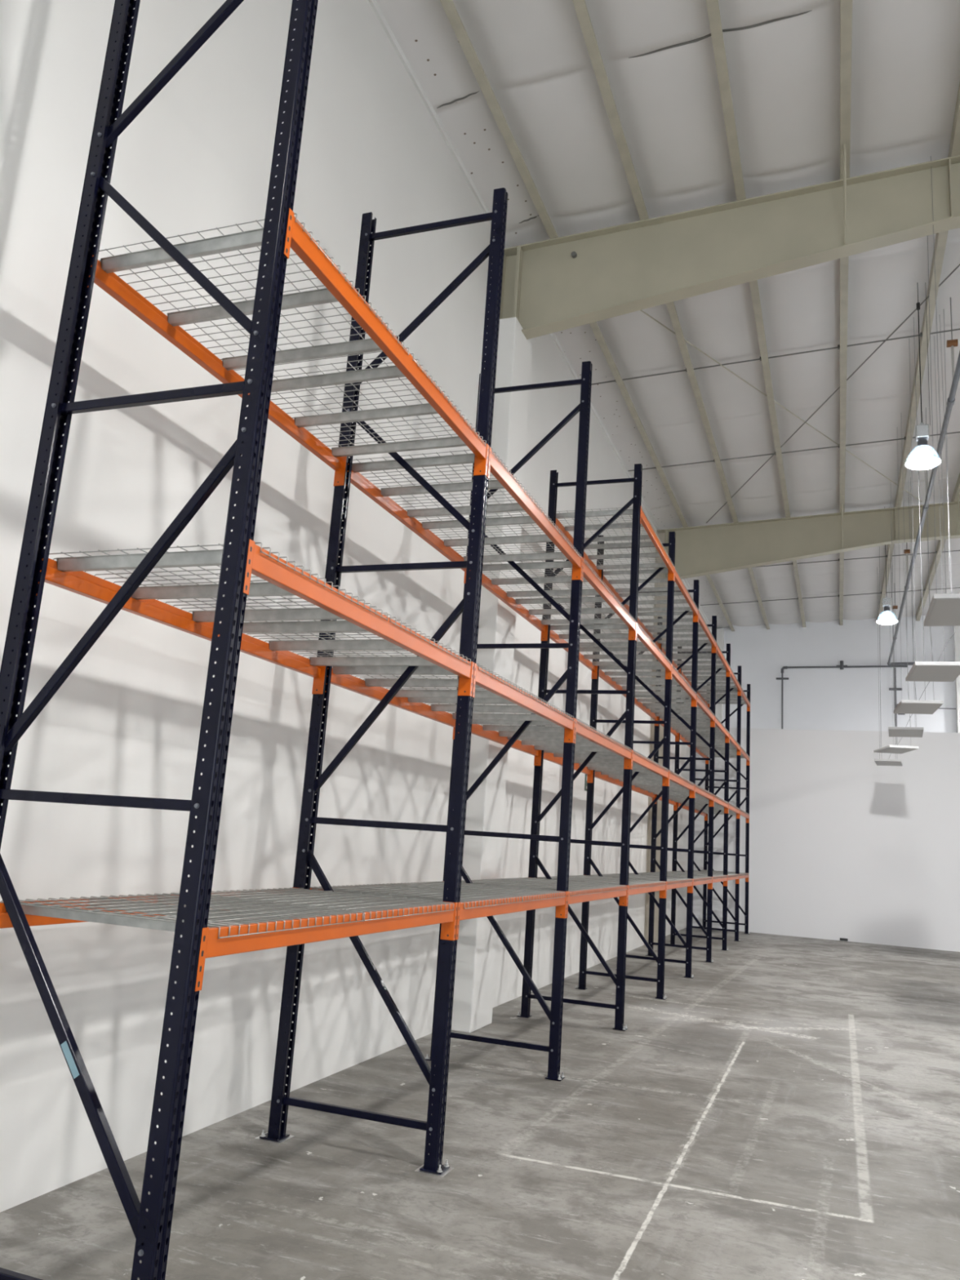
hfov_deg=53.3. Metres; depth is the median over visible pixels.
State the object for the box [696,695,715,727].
beam
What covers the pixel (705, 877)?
deck
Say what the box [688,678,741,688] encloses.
deck
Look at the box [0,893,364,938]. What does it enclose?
deck
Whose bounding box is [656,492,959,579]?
rafter
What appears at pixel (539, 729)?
deck
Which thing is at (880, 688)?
lamp
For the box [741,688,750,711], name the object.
beam
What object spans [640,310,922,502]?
brace
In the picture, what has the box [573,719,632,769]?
beam
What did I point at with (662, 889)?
beam
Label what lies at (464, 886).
deck
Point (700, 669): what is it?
deck
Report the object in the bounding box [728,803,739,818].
beam
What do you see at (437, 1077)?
frame
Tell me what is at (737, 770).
frame
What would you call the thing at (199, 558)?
deck
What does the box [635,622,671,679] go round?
beam
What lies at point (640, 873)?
deck
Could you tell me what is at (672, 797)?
deck
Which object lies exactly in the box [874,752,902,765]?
lamp
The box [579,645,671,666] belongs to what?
deck
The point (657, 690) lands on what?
deck
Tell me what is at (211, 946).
beam
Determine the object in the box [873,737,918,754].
lamp
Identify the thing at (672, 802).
beam
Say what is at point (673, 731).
beam
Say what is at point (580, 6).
purlin
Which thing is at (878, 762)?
diffuser
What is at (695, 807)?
deck
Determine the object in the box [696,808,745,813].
deck
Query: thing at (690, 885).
beam
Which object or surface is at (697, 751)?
beam
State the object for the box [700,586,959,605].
rod
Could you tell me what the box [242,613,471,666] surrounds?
deck
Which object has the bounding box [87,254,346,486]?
beam
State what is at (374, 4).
trim
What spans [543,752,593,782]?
beam
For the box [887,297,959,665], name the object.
pipe
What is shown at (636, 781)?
deck
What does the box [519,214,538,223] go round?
trim
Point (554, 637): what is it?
beam
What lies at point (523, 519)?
deck
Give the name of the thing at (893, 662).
cable
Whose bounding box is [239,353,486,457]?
deck
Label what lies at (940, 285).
brace
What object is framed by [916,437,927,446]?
socket
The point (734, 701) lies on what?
deck
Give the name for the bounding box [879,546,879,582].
lamp
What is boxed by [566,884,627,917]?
beam
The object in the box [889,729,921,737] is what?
diffuser
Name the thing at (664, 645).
deck
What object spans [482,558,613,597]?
deck
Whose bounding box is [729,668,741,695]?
beam
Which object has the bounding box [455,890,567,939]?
beam
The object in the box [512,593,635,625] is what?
deck
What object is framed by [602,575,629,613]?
beam
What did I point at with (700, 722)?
deck
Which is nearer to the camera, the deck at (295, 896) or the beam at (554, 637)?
the deck at (295, 896)
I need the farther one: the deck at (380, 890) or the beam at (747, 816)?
the beam at (747, 816)
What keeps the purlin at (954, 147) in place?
on the rafter at (565, 282)
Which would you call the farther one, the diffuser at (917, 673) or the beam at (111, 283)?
the diffuser at (917, 673)
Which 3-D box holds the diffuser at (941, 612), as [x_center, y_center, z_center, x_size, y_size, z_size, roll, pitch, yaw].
[4.466,-0.252,8.869,0.510,0.003,1.030,-1,-13,20]
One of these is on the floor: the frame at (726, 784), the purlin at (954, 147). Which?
the frame at (726, 784)
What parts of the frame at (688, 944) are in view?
post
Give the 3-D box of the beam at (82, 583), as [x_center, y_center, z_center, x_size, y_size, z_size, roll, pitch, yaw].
[-1.446,-0.009,5.089,0.080,0.211,2.439,-1,-13,20]
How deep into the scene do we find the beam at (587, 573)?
9.42 m
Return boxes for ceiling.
[375,0,959,628]
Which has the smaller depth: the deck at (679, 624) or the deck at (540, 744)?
the deck at (540, 744)
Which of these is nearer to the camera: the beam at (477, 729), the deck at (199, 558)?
the deck at (199, 558)
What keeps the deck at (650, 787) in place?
on the beam at (698, 791)
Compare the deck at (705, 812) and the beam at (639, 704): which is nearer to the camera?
the beam at (639, 704)
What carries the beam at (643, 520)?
attached to the frame at (534, 861)
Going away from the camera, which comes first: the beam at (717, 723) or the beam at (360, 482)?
the beam at (360, 482)
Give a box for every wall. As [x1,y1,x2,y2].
[0,0,711,1212]
[721,614,956,733]
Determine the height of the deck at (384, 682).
0.061 m
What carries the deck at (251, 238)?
on the beam at (299, 241)
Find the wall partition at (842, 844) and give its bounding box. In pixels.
[692,728,959,951]
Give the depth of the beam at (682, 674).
21.13 m
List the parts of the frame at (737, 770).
post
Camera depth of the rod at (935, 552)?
22.18 m
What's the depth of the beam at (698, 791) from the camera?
16.04 m
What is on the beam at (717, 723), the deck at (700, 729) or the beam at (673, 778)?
the deck at (700, 729)
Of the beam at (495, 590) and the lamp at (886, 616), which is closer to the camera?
the beam at (495, 590)
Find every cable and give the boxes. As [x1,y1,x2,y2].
[877,623,879,647]
[893,662,895,703]
[908,506,911,547]
[946,455,951,582]
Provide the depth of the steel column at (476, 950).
9.86 m
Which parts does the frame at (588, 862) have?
post, post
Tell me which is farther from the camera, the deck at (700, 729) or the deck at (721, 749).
the deck at (721, 749)
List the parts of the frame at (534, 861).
plate, post, plate, post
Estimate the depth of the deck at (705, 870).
23.03 m
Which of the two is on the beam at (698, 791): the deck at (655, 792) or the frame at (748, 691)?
the deck at (655, 792)
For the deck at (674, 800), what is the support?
on the beam at (716, 800)
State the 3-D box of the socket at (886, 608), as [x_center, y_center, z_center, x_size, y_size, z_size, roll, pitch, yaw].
[7.924,-0.602,18.631,0.150,0.100,0.150,-1,-13,20]
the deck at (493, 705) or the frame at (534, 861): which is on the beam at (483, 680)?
the deck at (493, 705)
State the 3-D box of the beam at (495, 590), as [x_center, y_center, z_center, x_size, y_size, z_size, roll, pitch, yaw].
[0.331,-0.347,9.860,0.080,0.211,2.439,-1,-13,20]
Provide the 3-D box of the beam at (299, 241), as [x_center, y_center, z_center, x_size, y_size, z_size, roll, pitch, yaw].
[-0.404,-1.406,5.025,0.080,0.211,2.439,-1,-13,20]
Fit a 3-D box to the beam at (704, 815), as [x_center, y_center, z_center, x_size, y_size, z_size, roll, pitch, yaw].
[5.286,4.189,23.014,0.080,0.211,2.439,-1,-13,20]
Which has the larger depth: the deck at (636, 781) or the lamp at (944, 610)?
the deck at (636, 781)
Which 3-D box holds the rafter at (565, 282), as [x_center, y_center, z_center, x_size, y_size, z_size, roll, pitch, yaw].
[7.502,-4.394,8.437,15.410,1.834,1.262,-1,-13,20]
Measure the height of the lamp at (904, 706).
4.675 m
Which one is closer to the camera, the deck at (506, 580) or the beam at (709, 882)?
the deck at (506, 580)
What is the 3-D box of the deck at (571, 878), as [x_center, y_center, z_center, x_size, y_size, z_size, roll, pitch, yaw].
[1.274,2.747,10.854,1.105,0.049,1.135,-1,-13,20]
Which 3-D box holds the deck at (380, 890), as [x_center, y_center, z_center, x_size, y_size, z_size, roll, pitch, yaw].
[-0.409,1.697,6.373,1.105,0.049,1.135,-1,-13,20]
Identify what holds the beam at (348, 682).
attached to the frame at (437, 1077)
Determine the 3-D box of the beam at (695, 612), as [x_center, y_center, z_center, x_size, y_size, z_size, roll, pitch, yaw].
[3.052,-0.645,14.267,0.080,0.211,2.439,-1,-13,20]
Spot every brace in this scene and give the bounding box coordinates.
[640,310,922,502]
[706,263,959,523]
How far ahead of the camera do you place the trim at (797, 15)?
8.30 m
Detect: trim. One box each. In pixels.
[368,0,711,629]
[436,90,479,108]
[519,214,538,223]
[628,9,812,57]
[709,628,724,724]
[953,626,959,733]
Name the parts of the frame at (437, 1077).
shim plate, plate, post, shim plate, plate, post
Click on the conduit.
(841, 666)
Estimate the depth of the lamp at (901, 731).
16.81 m
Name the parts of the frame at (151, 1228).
post, post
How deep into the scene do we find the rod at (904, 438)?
16.47 m
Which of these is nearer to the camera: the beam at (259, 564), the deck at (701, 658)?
the beam at (259, 564)
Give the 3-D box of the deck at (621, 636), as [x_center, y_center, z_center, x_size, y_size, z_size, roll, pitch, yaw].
[1.446,-0.045,11.392,1.105,0.061,1.135,-1,-13,20]
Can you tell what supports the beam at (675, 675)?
attached to the frame at (588, 862)
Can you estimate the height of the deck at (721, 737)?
0.061 m
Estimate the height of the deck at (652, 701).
0.061 m
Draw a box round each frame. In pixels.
[0,0,318,1279]
[254,187,507,1177]
[425,360,592,1080]
[516,463,642,1031]
[575,531,675,999]
[615,579,699,977]
[645,615,716,962]
[668,643,730,951]
[692,666,741,941]
[702,684,750,933]
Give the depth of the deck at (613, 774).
13.40 m
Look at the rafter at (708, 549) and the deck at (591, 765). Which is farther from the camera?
the rafter at (708, 549)
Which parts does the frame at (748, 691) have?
post, post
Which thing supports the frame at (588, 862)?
on the floor
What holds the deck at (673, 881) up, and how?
on the beam at (690, 885)
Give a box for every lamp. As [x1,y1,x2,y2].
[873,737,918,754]
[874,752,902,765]
[876,506,897,624]
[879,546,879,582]
[880,688,880,726]
[888,713,924,737]
[893,415,943,714]
[905,282,941,470]
[905,626,959,681]
[924,155,959,626]
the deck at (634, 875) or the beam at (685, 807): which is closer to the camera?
the deck at (634, 875)
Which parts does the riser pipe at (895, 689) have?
valve plate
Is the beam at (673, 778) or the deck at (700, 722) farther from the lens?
the deck at (700, 722)
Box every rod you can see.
[591,328,959,385]
[627,431,959,471]
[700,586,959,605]
[755,550,959,567]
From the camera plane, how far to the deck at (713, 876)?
17.39 m
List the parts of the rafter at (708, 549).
plate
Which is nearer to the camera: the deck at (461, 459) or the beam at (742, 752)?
the deck at (461, 459)
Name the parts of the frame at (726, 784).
post, post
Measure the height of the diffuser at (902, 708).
0.003 m
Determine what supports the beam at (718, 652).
attached to the frame at (713, 702)
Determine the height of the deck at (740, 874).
0.049 m
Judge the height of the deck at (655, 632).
0.061 m
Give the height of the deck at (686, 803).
0.061 m
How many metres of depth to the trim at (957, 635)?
26.62 m
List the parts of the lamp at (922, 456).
lamp bulb, hanging rod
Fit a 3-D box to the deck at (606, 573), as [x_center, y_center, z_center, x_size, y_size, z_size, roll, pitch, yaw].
[2.382,-0.856,13.923,1.105,0.061,1.135,-1,-13,20]
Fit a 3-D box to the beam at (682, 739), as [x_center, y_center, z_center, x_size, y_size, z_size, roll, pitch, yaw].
[4.538,2.277,21.063,0.080,0.211,2.439,-1,-13,20]
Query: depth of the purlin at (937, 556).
22.60 m
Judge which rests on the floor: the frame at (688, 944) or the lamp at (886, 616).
the frame at (688, 944)
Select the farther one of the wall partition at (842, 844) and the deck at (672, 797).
the wall partition at (842, 844)
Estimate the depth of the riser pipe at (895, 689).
27.13 m
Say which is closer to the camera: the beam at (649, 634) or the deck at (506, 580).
the deck at (506, 580)
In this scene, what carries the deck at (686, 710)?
on the beam at (699, 702)
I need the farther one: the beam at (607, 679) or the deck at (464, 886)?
the beam at (607, 679)
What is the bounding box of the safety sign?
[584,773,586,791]
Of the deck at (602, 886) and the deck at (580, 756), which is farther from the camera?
the deck at (580, 756)
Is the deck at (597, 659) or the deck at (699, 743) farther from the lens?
the deck at (699, 743)
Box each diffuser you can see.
[875,747,916,753]
[875,760,901,765]
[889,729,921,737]
[895,702,941,714]
[907,666,959,681]
[926,599,959,626]
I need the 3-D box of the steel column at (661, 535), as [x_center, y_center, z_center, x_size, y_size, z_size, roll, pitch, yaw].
[3.671,1.845,19.568,0.332,8.460,0.200,-1,-13,20]
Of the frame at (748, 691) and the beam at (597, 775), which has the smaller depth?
the beam at (597, 775)
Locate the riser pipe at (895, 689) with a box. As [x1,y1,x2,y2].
[888,667,955,726]
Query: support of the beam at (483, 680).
attached to the frame at (437, 1077)
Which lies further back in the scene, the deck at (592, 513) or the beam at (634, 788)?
the beam at (634, 788)
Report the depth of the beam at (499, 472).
7.08 m
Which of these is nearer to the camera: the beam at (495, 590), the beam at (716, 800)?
the beam at (495, 590)
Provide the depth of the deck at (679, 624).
16.16 m
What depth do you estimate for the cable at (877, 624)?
22.61 m
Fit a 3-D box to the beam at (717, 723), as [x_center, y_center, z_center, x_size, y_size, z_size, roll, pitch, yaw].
[4.645,1.743,18.469,0.080,0.211,2.439,-1,-13,20]
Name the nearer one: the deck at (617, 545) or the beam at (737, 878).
the deck at (617, 545)
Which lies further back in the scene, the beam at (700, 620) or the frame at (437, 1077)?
the beam at (700, 620)
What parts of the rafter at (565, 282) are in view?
plate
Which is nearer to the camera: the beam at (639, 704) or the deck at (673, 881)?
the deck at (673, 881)
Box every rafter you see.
[504,143,959,339]
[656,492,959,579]
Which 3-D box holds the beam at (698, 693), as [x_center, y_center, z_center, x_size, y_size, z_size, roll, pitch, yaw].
[5.470,1.464,23.583,0.080,0.211,2.439,-1,-13,20]
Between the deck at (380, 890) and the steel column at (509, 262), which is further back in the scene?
the steel column at (509, 262)
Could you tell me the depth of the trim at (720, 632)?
28.86 m
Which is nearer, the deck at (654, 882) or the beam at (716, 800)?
the deck at (654, 882)
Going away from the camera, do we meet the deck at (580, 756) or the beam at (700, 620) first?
the deck at (580, 756)
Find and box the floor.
[0,927,959,1279]
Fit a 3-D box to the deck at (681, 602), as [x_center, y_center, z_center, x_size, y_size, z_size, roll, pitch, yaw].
[2.787,-0.604,15.002,1.105,0.061,1.135,-1,-13,20]
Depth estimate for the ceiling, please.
10.38 m
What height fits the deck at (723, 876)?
0.049 m
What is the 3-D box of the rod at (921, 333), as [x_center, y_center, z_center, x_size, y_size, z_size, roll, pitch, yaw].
[8.688,-4.241,11.761,15.216,0.749,0.044,-1,-13,20]
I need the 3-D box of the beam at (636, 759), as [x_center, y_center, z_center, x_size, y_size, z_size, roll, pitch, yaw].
[2.027,1.555,11.457,0.080,0.211,2.439,-1,-13,20]
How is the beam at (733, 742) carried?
attached to the frame at (726, 784)
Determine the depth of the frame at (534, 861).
10.45 m
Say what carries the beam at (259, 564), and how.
attached to the frame at (151, 1228)
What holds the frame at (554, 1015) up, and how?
on the floor
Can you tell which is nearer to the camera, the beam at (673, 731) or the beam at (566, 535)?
the beam at (566, 535)
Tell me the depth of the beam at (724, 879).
18.15 m
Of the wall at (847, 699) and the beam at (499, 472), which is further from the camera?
the wall at (847, 699)
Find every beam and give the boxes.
[0,887,299,928]
[35,558,325,693]
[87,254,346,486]
[195,901,457,991]
[243,538,474,696]
[284,208,488,476]
[324,667,459,739]
[346,463,466,583]
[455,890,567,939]
[471,724,541,765]
[472,662,575,742]
[481,573,548,640]
[487,446,582,580]
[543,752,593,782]
[549,630,597,679]
[555,518,601,579]
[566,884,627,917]
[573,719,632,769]
[582,558,636,639]
[594,771,622,786]
[598,669,626,697]
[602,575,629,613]
[626,880,666,906]
[631,750,669,786]
[631,785,656,804]
[634,697,658,725]
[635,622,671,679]
[637,617,661,648]
[640,506,674,581]
[657,796,677,810]
[659,718,679,741]
[661,647,680,673]
[666,878,693,897]
[668,770,694,798]
[671,664,697,706]
[674,566,698,622]
[678,803,688,810]
[680,734,689,746]
[681,671,691,686]
[693,876,712,888]
[694,784,714,806]
[694,808,707,820]
[695,747,708,764]
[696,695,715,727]
[697,613,716,653]
[697,690,709,707]
[712,875,727,886]
[713,795,728,813]
[715,644,730,676]
[715,718,728,742]
[727,873,739,884]
[728,733,740,755]
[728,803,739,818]
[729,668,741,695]
[739,808,749,822]
[739,872,748,881]
[740,746,750,765]
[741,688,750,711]
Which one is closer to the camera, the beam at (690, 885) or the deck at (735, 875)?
the beam at (690, 885)
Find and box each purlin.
[440,0,734,631]
[572,0,769,629]
[706,0,805,627]
[839,0,852,625]
[877,81,959,617]
[915,472,959,621]
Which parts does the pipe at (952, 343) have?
hanger rod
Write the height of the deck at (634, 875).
0.049 m
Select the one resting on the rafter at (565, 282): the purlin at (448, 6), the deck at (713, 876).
the purlin at (448, 6)
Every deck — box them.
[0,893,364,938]
[48,542,388,622]
[98,213,408,370]
[178,887,454,921]
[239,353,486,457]
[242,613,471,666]
[310,884,523,909]
[332,663,533,698]
[351,448,542,517]
[383,880,565,902]
[408,693,573,720]
[414,510,581,562]
[461,879,600,896]
[471,718,607,739]
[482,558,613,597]
[497,877,626,892]
[507,735,631,752]
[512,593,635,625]
[537,875,649,888]
[543,749,653,763]
[550,622,656,647]
[555,506,659,542]
[568,875,666,886]
[573,760,667,772]
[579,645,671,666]
[583,539,674,569]
[590,874,681,884]
[595,769,682,779]
[599,666,684,681]
[603,567,687,592]
[610,873,692,883]
[612,777,694,786]
[615,681,696,695]
[618,589,697,611]
[628,872,703,881]
[631,783,705,791]
[635,694,706,706]
[637,610,708,628]
[643,789,713,796]
[643,871,712,879]
[645,706,715,717]
[648,626,715,643]
[655,871,719,879]
[659,715,722,725]
[661,795,721,800]
[662,643,724,656]
[666,871,727,878]
[668,798,728,804]
[671,724,728,733]
[672,656,729,667]
[676,871,733,877]
[678,802,734,807]
[680,733,735,741]
[681,667,736,679]
[685,805,739,810]
[685,870,738,876]
[686,739,740,747]
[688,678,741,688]
[693,870,744,875]
[696,746,745,752]
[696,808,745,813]
[697,687,746,696]
[701,751,750,758]
[702,696,750,704]
[702,811,748,815]
[705,870,748,875]
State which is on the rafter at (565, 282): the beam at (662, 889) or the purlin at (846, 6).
the purlin at (846, 6)
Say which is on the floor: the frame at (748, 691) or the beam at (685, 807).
the frame at (748, 691)
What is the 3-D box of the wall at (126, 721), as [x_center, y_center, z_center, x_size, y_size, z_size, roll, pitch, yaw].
[0.189,-0.248,11.065,0.200,8.620,38.800,-1,-13,20]
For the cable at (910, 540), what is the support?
hanging from the ceiling
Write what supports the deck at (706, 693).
on the beam at (743, 695)
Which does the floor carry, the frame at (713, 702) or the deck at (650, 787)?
the frame at (713, 702)
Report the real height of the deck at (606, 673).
0.061 m
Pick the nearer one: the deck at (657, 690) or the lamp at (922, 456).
the lamp at (922, 456)
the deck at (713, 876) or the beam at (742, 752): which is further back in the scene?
the beam at (742, 752)
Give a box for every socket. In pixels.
[883,605,889,611]
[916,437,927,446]
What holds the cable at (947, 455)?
hanging from the ceiling
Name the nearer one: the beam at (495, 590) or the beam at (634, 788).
the beam at (495, 590)
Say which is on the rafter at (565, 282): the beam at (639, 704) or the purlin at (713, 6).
the purlin at (713, 6)
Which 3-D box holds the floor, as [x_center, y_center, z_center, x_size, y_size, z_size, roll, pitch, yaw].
[7.236,3.985,7.427,15.865,0.200,38.800,-1,-13,20]
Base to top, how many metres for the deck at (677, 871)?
0.049 m
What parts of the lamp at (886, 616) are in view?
lamp bulb, hanging rod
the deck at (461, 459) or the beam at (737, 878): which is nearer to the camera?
the deck at (461, 459)
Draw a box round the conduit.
[776,660,907,728]
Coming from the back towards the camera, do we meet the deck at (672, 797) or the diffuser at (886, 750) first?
the diffuser at (886, 750)
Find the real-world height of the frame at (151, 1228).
6.138 m
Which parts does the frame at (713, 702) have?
post, post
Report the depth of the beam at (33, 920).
4.02 m
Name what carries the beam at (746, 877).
attached to the frame at (737, 770)
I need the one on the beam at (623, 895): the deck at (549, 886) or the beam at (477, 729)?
the deck at (549, 886)
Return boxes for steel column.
[451,317,532,1033]
[499,253,516,319]
[644,532,669,946]
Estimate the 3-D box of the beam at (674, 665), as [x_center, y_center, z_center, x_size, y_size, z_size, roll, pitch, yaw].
[3.787,0.414,19.102,0.080,0.211,2.439,-1,-13,20]

